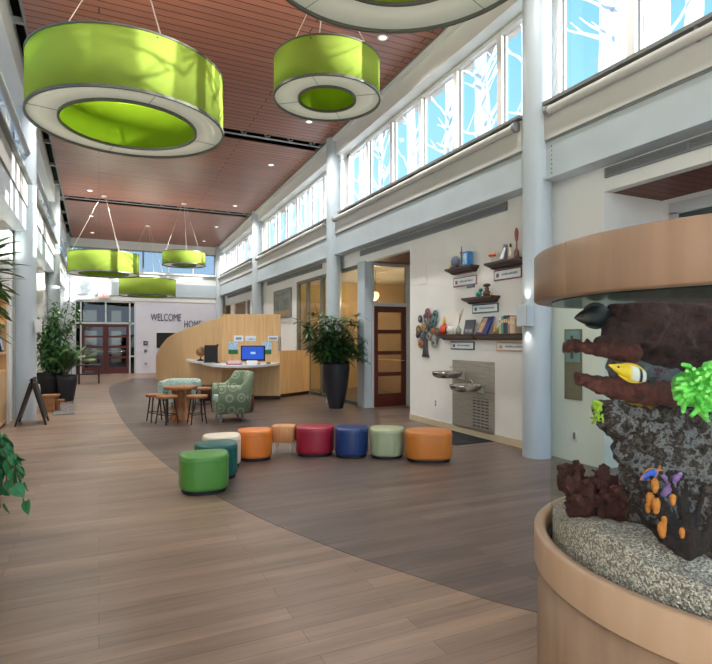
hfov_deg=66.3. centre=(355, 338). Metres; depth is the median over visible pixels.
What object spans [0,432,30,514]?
trailing plant
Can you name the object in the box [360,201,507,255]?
air vent
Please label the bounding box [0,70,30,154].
trim
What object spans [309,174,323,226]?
window
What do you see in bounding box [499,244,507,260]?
sculpture
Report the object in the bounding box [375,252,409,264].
ceiling
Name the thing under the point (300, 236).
trim
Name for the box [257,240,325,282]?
steel beam
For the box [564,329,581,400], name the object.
sign
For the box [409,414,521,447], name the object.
baseboard
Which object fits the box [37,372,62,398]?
pot
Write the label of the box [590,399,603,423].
coral
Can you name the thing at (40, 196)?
window
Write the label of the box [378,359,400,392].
panel
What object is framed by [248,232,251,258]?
window
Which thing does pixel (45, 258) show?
steel beam
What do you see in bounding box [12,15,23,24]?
ceiling beam
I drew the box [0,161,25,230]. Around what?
window
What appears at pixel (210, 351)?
monitor
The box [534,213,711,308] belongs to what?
hood
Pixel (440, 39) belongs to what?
trim
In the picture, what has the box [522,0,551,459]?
column
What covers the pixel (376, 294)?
globe pendant
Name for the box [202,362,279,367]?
countertop
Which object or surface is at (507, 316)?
book
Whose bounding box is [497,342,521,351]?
plaque
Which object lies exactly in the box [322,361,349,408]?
pot
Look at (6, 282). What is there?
trim
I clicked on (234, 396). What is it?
armchair
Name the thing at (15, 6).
roof
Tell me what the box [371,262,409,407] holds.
door
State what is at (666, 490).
coral
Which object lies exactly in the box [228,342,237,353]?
poster
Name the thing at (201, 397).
stool
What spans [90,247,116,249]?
window
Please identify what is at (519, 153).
trim
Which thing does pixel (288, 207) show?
window
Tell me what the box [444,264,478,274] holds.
wall shelf
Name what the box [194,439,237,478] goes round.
ottoman
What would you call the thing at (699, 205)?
window
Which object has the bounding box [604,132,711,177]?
air vent
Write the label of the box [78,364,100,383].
console table
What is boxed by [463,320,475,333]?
photo frame
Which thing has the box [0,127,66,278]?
wall
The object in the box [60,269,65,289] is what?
steel beam
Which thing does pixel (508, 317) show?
book
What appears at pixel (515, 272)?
plaque
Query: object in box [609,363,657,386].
fish
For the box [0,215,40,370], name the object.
wall
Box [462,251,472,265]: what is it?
box
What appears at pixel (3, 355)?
bookcase
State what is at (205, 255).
window
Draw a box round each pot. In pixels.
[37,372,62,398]
[56,374,77,401]
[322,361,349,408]
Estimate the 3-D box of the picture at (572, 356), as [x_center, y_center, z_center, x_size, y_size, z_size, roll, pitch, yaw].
[2.644,0.090,6.653,0.004,0.380,0.220,0,0,-25]
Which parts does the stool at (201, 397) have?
leg, leg, seat, leg, leg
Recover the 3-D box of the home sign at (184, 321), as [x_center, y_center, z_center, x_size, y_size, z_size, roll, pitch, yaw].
[-7.425,-0.677,24.789,0.753,0.322,0.016,0,0,-25]
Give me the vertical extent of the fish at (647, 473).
0.052 m
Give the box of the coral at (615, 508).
[591,470,635,521]
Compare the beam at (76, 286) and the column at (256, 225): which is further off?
the beam at (76, 286)
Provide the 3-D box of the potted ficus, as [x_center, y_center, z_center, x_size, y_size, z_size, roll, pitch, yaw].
[-7.253,0.214,13.402,1.262,2.572,1.214,0,0,-16]
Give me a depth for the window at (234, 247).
24.06 m
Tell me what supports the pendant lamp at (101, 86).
hanging from the ceiling at (241, 38)
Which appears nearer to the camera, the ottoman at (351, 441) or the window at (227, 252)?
the ottoman at (351, 441)
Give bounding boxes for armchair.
[212,370,253,421]
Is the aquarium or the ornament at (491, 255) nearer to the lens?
the aquarium
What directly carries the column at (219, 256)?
on the floor
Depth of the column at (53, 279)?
16.44 m
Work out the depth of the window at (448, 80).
9.26 m
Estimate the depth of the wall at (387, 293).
16.89 m
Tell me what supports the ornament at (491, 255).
on the wall shelf at (517, 261)
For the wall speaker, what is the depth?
9.76 m
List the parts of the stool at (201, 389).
seat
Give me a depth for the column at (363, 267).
11.86 m
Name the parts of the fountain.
plate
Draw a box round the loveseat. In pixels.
[158,378,201,408]
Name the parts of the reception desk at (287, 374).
tall panel, panel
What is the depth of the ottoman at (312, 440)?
6.89 m
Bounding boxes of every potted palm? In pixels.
[51,341,99,401]
[289,305,372,408]
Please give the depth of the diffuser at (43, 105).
6.32 m
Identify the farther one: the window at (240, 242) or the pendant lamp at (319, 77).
the window at (240, 242)
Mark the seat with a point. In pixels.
(281, 433)
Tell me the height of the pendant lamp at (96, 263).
2.480 m
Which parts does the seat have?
seat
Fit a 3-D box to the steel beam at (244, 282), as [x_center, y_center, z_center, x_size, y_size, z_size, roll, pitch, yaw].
[-4.831,-2.208,22.250,0.260,0.465,6.270,0,0,-25]
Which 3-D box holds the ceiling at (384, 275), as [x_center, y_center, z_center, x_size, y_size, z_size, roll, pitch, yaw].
[1.126,-1.770,14.915,4.040,0.060,4.780,0,0,-25]
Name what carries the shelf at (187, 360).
attached to the reception desk at (287, 374)
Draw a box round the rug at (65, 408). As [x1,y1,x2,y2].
[53,403,74,414]
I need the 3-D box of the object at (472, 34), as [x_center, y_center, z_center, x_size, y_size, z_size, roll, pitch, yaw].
[0.294,-4.737,11.803,0.540,1.576,30.100,0,0,-25]
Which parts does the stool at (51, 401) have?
panel, seat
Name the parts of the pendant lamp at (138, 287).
lamp shade, lamp shade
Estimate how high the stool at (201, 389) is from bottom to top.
0.507 m
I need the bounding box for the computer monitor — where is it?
[241,346,264,363]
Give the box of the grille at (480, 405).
[472,397,489,429]
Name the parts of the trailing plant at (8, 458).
stem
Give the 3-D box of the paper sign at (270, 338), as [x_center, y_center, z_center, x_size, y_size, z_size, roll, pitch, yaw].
[-2.058,-0.019,13.505,0.248,0.112,0.008,0,0,-1]
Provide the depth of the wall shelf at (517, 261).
7.61 m
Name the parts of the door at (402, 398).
panel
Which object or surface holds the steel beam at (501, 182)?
attached to the wall at (581, 205)
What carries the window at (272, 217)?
in the wall at (581, 205)
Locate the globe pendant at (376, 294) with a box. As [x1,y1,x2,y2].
[374,270,378,298]
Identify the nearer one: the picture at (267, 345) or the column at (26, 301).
the column at (26, 301)
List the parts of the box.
pale panel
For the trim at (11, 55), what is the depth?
9.21 m
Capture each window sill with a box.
[0,108,31,184]
[37,195,57,243]
[60,249,66,268]
[219,258,251,275]
[257,218,325,255]
[337,115,521,213]
[542,12,711,105]
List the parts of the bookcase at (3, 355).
door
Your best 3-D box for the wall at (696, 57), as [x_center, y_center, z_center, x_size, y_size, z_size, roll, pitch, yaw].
[-0.476,-2.663,13.026,0.250,0.395,26.670,0,0,-25]
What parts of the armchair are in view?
seat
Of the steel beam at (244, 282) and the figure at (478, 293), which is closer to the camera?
the figure at (478, 293)
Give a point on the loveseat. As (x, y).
(173, 381)
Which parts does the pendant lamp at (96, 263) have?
lamp shade, lamp shade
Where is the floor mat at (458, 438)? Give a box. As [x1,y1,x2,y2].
[451,430,493,445]
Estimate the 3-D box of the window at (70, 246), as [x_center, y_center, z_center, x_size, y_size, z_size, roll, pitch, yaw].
[-11.736,-3.400,22.825,1.040,0.960,0.100,0,0,-25]
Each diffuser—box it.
[25,87,221,155]
[68,271,137,276]
[163,263,203,266]
[275,76,378,119]
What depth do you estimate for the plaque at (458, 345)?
8.67 m
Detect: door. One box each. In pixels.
[74,299,135,374]
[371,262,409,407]
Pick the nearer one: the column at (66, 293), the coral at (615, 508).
the coral at (615, 508)
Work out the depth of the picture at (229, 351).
13.49 m
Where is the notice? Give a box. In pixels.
[34,320,41,331]
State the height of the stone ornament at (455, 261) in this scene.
0.204 m
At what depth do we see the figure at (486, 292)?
7.98 m
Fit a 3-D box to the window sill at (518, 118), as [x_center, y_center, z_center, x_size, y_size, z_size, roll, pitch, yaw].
[1.036,-2.885,9.842,0.430,0.040,5.940,0,0,-25]
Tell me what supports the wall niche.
attached to the wall at (146, 329)
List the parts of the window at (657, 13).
frame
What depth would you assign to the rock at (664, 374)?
2.14 m
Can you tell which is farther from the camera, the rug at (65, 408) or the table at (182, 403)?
the rug at (65, 408)
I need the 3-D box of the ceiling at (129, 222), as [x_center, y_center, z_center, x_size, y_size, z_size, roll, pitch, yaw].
[-7.894,-4.354,21.347,5.930,0.226,5.850,0,0,-25]
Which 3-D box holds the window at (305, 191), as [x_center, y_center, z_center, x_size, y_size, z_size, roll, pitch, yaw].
[-1.460,-3.576,15.545,0.120,1.332,1.077,0,0,-25]
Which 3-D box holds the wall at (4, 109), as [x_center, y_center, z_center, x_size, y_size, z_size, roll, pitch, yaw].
[-4.454,-3.900,5.788,0.120,2.000,23.270,0,0,-25]
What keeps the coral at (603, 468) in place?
in the aquarium
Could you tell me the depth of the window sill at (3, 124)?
8.15 m
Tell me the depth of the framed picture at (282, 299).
16.95 m
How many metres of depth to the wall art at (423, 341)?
9.57 m
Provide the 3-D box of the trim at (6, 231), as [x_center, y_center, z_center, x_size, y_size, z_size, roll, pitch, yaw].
[-4.545,-0.300,6.038,0.170,3.600,23.800,0,0,-25]
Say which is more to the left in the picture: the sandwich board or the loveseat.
the sandwich board
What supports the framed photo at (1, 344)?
on the bookcase at (3, 355)
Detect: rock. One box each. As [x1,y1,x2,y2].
[591,399,711,558]
[593,302,711,370]
[605,358,682,381]
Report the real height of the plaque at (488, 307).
0.140 m
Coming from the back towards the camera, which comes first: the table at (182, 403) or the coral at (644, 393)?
the table at (182, 403)
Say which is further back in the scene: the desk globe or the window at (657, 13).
the desk globe
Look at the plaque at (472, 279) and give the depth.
8.60 m
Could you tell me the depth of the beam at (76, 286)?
23.34 m
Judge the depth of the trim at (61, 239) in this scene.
20.19 m
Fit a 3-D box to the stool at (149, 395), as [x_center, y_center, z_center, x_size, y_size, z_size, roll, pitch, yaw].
[-3.619,1.248,9.907,0.375,0.507,0.380,0,0,-37]
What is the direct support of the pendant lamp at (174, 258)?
hanging from the ceiling at (237, 172)
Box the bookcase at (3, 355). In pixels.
[0,296,6,426]
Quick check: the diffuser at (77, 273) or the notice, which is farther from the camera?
the diffuser at (77, 273)
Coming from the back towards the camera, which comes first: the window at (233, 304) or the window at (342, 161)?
the window at (233, 304)
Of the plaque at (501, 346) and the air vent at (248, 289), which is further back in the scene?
the air vent at (248, 289)
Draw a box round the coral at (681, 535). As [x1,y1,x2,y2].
[632,471,711,560]
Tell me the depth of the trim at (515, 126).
8.71 m
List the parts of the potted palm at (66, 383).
stem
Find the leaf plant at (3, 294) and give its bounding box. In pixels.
[0,236,28,494]
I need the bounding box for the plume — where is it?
[514,228,518,257]
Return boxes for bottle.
[439,316,447,333]
[508,244,512,258]
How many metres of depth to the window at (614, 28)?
6.35 m
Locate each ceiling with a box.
[22,0,443,143]
[51,136,315,213]
[64,199,247,246]
[316,266,403,284]
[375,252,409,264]
[614,165,711,200]
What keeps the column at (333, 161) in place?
on the floor
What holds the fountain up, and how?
attached to the wall at (581, 205)
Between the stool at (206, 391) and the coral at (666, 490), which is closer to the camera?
the coral at (666, 490)
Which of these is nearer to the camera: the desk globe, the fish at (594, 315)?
the fish at (594, 315)
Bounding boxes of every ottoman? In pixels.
[178,449,228,495]
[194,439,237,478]
[202,432,240,465]
[238,427,271,461]
[295,424,334,456]
[335,424,368,458]
[370,425,404,459]
[404,427,452,463]
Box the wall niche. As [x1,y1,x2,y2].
[156,332,176,347]
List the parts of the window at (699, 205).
pane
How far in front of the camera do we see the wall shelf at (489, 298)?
8.06 m
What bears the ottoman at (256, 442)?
on the floor
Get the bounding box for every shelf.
[186,359,203,363]
[436,334,477,339]
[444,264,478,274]
[461,295,499,303]
[471,333,521,339]
[484,257,521,269]
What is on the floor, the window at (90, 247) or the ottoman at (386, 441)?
the ottoman at (386, 441)
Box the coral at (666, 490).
[660,472,682,496]
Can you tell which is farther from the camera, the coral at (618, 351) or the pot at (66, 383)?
the pot at (66, 383)
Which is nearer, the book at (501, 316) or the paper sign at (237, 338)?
the book at (501, 316)
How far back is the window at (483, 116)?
8.41 m
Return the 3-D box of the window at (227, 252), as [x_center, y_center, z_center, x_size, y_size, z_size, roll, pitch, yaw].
[-5.738,-3.439,24.618,0.120,1.058,1.077,0,0,-25]
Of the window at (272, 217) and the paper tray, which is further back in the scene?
the window at (272, 217)
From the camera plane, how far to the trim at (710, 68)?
5.65 m
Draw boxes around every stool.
[37,384,64,410]
[145,393,166,422]
[155,394,178,425]
[186,394,207,424]
[193,387,212,411]
[202,385,211,400]
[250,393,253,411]
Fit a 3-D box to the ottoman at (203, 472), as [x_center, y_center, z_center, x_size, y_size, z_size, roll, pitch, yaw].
[-1.501,1.313,5.400,0.490,0.374,0.428,0,0,-20]
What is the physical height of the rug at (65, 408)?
0.016 m
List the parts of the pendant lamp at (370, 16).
lamp shade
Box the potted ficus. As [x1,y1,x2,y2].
[37,296,86,398]
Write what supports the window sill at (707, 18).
attached to the wall at (696, 57)
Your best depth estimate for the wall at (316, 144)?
22.17 m
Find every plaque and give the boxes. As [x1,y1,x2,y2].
[451,341,474,349]
[453,274,476,287]
[472,302,498,313]
[494,266,521,280]
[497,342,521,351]
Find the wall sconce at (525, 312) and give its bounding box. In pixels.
[517,304,533,325]
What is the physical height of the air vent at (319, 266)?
0.120 m
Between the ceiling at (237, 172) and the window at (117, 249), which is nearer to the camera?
the ceiling at (237, 172)
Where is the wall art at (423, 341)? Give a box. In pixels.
[416,308,439,356]
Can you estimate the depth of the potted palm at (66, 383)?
13.04 m
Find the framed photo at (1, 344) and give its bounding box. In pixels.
[0,335,3,351]
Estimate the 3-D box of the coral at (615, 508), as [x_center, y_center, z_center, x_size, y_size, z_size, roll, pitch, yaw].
[0.977,0.600,2.043,0.220,0.202,0.210,0,0,35]
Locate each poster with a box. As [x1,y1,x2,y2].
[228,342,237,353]
[262,342,270,353]
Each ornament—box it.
[450,256,459,267]
[488,253,495,261]
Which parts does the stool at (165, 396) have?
leg, leg, seat, leg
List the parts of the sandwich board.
board panel, board panel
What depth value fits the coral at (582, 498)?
2.07 m
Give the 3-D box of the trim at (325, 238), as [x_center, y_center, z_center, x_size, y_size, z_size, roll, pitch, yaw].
[-1.935,-2.453,16.142,0.230,0.035,6.650,0,0,-25]
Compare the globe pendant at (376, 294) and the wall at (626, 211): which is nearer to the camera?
the wall at (626, 211)
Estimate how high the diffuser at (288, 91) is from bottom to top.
0.008 m
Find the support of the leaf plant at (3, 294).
on the floor
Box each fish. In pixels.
[574,302,610,328]
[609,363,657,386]
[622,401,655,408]
[640,465,662,480]
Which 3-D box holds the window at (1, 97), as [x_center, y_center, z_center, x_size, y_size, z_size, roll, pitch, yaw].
[-6.151,-3.625,9.387,0.120,1.429,1.077,0,0,-25]
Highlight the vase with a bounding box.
[456,309,463,333]
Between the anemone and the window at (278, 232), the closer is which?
the anemone
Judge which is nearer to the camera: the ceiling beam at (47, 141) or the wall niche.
the ceiling beam at (47, 141)
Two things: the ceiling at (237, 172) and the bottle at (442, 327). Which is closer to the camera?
the bottle at (442, 327)
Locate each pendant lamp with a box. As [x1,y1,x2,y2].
[23,0,223,158]
[67,195,139,277]
[118,225,175,297]
[162,203,205,267]
[273,14,380,121]
[285,0,507,33]
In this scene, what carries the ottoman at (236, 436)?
on the floor
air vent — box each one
[228,287,251,297]
[267,264,321,285]
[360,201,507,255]
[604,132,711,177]
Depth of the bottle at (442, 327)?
8.96 m
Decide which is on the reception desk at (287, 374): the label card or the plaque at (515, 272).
the label card
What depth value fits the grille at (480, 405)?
8.24 m
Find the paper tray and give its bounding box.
[226,361,241,364]
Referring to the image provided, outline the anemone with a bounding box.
[671,360,711,422]
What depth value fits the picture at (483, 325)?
8.05 m
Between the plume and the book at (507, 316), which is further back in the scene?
the book at (507, 316)
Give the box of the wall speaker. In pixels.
[418,261,426,284]
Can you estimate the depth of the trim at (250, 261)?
21.67 m
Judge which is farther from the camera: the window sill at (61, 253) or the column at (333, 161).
the window sill at (61, 253)
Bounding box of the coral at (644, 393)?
[574,371,693,408]
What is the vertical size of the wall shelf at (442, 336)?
0.090 m
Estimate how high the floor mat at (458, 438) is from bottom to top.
0.009 m
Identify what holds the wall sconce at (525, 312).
attached to the column at (536, 14)
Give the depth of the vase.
8.62 m
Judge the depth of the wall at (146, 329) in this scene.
24.12 m
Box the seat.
[272,424,295,454]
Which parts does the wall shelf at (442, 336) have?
moulding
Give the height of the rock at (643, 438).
0.695 m
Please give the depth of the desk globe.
14.12 m
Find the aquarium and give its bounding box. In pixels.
[534,213,711,663]
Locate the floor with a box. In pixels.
[0,370,618,663]
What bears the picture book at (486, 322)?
on the wall shelf at (513, 336)
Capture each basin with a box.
[432,366,464,379]
[449,379,483,393]
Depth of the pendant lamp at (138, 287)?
20.11 m
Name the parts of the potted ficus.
stem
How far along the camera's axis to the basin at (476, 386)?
8.14 m
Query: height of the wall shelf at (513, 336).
0.090 m
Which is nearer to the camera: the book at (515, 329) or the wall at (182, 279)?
the book at (515, 329)
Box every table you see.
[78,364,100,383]
[164,385,197,421]
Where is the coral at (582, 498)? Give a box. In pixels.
[556,460,618,517]
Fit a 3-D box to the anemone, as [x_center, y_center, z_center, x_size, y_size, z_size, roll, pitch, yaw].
[1.078,0.162,1.683,0.183,0.193,0.185,0,0,29]
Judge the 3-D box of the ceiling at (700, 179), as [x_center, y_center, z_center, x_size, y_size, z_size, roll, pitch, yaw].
[5.288,-1.728,2.466,0.930,0.065,8.950,0,0,-25]
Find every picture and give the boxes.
[228,342,237,349]
[228,350,237,353]
[262,342,270,349]
[273,287,291,317]
[477,318,487,331]
[565,331,579,361]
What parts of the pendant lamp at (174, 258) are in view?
lamp shade, lamp shade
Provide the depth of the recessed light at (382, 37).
8.82 m
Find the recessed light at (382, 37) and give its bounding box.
[378,34,387,40]
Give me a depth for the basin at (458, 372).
8.58 m
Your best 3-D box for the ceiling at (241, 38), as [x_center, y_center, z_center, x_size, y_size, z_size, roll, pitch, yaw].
[0.118,-5.030,4.356,5.930,0.619,16.780,0,0,-25]
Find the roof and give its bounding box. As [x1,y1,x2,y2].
[10,0,312,218]
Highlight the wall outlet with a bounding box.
[572,430,576,440]
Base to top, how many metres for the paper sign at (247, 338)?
0.124 m
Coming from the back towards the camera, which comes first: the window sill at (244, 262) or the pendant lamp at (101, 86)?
the window sill at (244, 262)
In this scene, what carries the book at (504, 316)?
on the wall shelf at (513, 336)
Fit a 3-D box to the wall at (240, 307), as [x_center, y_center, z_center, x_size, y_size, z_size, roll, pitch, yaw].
[-3.878,-0.150,23.545,2.330,3.300,5.300,0,0,-25]
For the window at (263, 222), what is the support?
in the wall at (581, 205)
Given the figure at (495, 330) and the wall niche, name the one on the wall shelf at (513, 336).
the figure at (495, 330)
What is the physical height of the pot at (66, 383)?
0.630 m
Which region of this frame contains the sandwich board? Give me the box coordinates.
[14,377,49,426]
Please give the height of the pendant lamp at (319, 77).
1.683 m
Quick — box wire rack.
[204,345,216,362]
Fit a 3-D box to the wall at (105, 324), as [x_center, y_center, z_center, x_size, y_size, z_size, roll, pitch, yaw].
[-11.546,-0.150,25.070,2.700,3.300,3.600,0,0,-25]
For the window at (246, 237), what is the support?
in the wall at (581, 205)
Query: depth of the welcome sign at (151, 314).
24.28 m
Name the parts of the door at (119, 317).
panel, panel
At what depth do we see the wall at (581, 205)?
7.82 m
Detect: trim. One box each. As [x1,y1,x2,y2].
[0,0,66,243]
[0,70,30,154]
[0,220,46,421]
[0,276,9,423]
[19,0,447,246]
[37,171,56,224]
[60,234,66,254]
[217,259,251,278]
[218,22,463,247]
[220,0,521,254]
[255,221,325,260]
[258,238,325,268]
[332,121,519,221]
[335,151,521,234]
[542,21,711,116]
[545,67,711,142]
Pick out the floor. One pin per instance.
(110, 562)
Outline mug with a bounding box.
[445,326,453,333]
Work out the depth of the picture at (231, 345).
13.49 m
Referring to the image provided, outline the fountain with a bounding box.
[432,360,494,433]
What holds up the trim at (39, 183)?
attached to the wall at (4, 109)
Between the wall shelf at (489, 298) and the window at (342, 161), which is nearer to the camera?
the wall shelf at (489, 298)
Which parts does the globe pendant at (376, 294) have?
globe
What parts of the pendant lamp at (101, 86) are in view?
lamp shade, lamp shade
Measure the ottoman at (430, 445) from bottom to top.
0.374 m
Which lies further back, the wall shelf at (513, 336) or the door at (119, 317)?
the door at (119, 317)
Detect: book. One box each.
[476,316,494,333]
[501,316,508,333]
[503,315,510,333]
[506,315,514,332]
[508,317,509,332]
[510,316,516,332]
[512,318,521,332]
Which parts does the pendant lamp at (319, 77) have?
lamp shade, lamp shade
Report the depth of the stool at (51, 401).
11.24 m
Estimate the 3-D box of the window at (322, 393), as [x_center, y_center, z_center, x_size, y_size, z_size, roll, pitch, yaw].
[-0.783,-0.085,14.098,0.110,3.170,4.270,0,0,-25]
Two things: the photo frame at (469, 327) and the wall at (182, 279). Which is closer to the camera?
the photo frame at (469, 327)
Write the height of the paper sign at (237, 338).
0.149 m
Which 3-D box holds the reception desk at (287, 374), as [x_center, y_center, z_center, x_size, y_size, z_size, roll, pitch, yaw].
[-4.182,0.443,17.147,2.985,2.115,10.740,0,0,-28]
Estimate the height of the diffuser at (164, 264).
0.008 m
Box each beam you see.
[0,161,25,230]
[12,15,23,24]
[37,228,53,272]
[43,139,50,143]
[56,180,249,215]
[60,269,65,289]
[60,280,215,297]
[219,272,251,295]
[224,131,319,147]
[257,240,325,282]
[334,154,521,255]
[543,71,711,182]
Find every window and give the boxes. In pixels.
[0,92,7,123]
[9,115,14,139]
[39,190,42,203]
[70,246,89,248]
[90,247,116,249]
[117,249,142,271]
[143,251,168,272]
[193,255,214,275]
[224,297,250,313]
[225,250,229,270]
[230,245,235,268]
[236,240,241,265]
[242,235,247,261]
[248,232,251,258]
[262,222,263,251]
[264,213,274,250]
[275,205,284,244]
[285,196,296,238]
[297,186,308,232]
[297,265,356,404]
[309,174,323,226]
[324,160,343,218]
[344,139,366,207]
[367,120,390,195]
[391,96,419,182]
[420,68,454,166]
[455,32,498,148]
[499,0,555,124]
[556,0,630,94]
[631,0,703,54]
[669,194,711,218]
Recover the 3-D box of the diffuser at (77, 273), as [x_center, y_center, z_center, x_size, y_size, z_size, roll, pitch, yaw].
[-7.870,-2.044,17.019,2.027,0.008,2.027,0,0,-16]
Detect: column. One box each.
[15,106,36,419]
[47,180,59,371]
[61,228,69,373]
[216,246,223,317]
[252,211,261,313]
[326,137,340,401]
[357,261,370,407]
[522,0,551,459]
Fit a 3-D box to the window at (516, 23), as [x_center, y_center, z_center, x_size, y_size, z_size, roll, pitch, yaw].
[2.360,-3.698,7.446,0.120,1.576,1.077,0,0,-25]
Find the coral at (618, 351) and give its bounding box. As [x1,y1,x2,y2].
[562,338,642,363]
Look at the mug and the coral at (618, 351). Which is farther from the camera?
the mug
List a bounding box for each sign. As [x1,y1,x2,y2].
[98,293,109,297]
[151,314,180,320]
[184,321,200,327]
[234,335,242,341]
[245,336,255,340]
[268,336,277,340]
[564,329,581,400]
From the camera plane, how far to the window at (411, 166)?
10.36 m
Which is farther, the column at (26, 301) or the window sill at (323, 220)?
the window sill at (323, 220)
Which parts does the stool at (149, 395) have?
leg, leg, seat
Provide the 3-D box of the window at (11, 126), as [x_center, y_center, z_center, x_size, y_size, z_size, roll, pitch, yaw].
[-6.755,-3.605,10.666,0.120,1.391,1.077,0,0,-25]
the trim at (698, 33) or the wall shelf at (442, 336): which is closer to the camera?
the trim at (698, 33)
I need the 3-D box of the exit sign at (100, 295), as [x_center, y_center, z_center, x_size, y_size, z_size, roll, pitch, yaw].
[-10.709,-1.850,23.178,0.440,0.220,0.078,0,0,-25]
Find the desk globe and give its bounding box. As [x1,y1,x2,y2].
[196,347,203,360]
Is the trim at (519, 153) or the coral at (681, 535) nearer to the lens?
the coral at (681, 535)
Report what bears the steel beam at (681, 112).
attached to the wall at (581, 205)
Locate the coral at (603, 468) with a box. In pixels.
[596,463,610,518]
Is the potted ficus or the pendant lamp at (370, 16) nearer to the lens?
the pendant lamp at (370, 16)
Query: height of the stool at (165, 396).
0.507 m
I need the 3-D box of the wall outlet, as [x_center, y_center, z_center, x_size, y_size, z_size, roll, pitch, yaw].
[2.663,1.180,6.646,0.012,0.120,0.070,0,0,-25]
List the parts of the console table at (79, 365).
leg, leg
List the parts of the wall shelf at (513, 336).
moulding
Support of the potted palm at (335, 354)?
on the floor
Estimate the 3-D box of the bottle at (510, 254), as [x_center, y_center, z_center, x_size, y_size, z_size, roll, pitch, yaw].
[2.142,-1.211,7.555,0.060,0.220,0.058,0,0,-25]
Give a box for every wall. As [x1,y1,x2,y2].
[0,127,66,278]
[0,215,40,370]
[1,101,43,208]
[60,227,215,302]
[60,299,215,373]
[64,143,318,235]
[105,324,105,369]
[220,34,711,284]
[224,131,711,467]
[227,303,249,313]
[301,281,403,388]
[611,189,711,467]
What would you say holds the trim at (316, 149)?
attached to the wall at (316, 144)
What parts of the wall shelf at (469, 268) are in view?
moulding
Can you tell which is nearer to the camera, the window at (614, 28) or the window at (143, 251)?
the window at (614, 28)
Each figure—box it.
[475,288,482,296]
[483,283,490,295]
[493,324,498,333]
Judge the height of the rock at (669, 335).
0.364 m
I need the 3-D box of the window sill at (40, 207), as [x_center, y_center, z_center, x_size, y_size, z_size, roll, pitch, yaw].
[-7.803,-2.885,13.358,0.480,0.040,6.540,0,0,-25]
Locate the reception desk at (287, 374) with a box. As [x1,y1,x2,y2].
[156,314,309,398]
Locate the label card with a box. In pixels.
[246,360,257,364]
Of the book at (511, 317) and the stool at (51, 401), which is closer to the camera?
the book at (511, 317)
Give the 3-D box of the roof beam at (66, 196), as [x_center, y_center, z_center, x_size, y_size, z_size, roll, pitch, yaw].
[-6.596,-4.719,18.441,6.400,0.509,0.086,0,0,-25]
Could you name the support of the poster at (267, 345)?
attached to the reception desk at (287, 374)

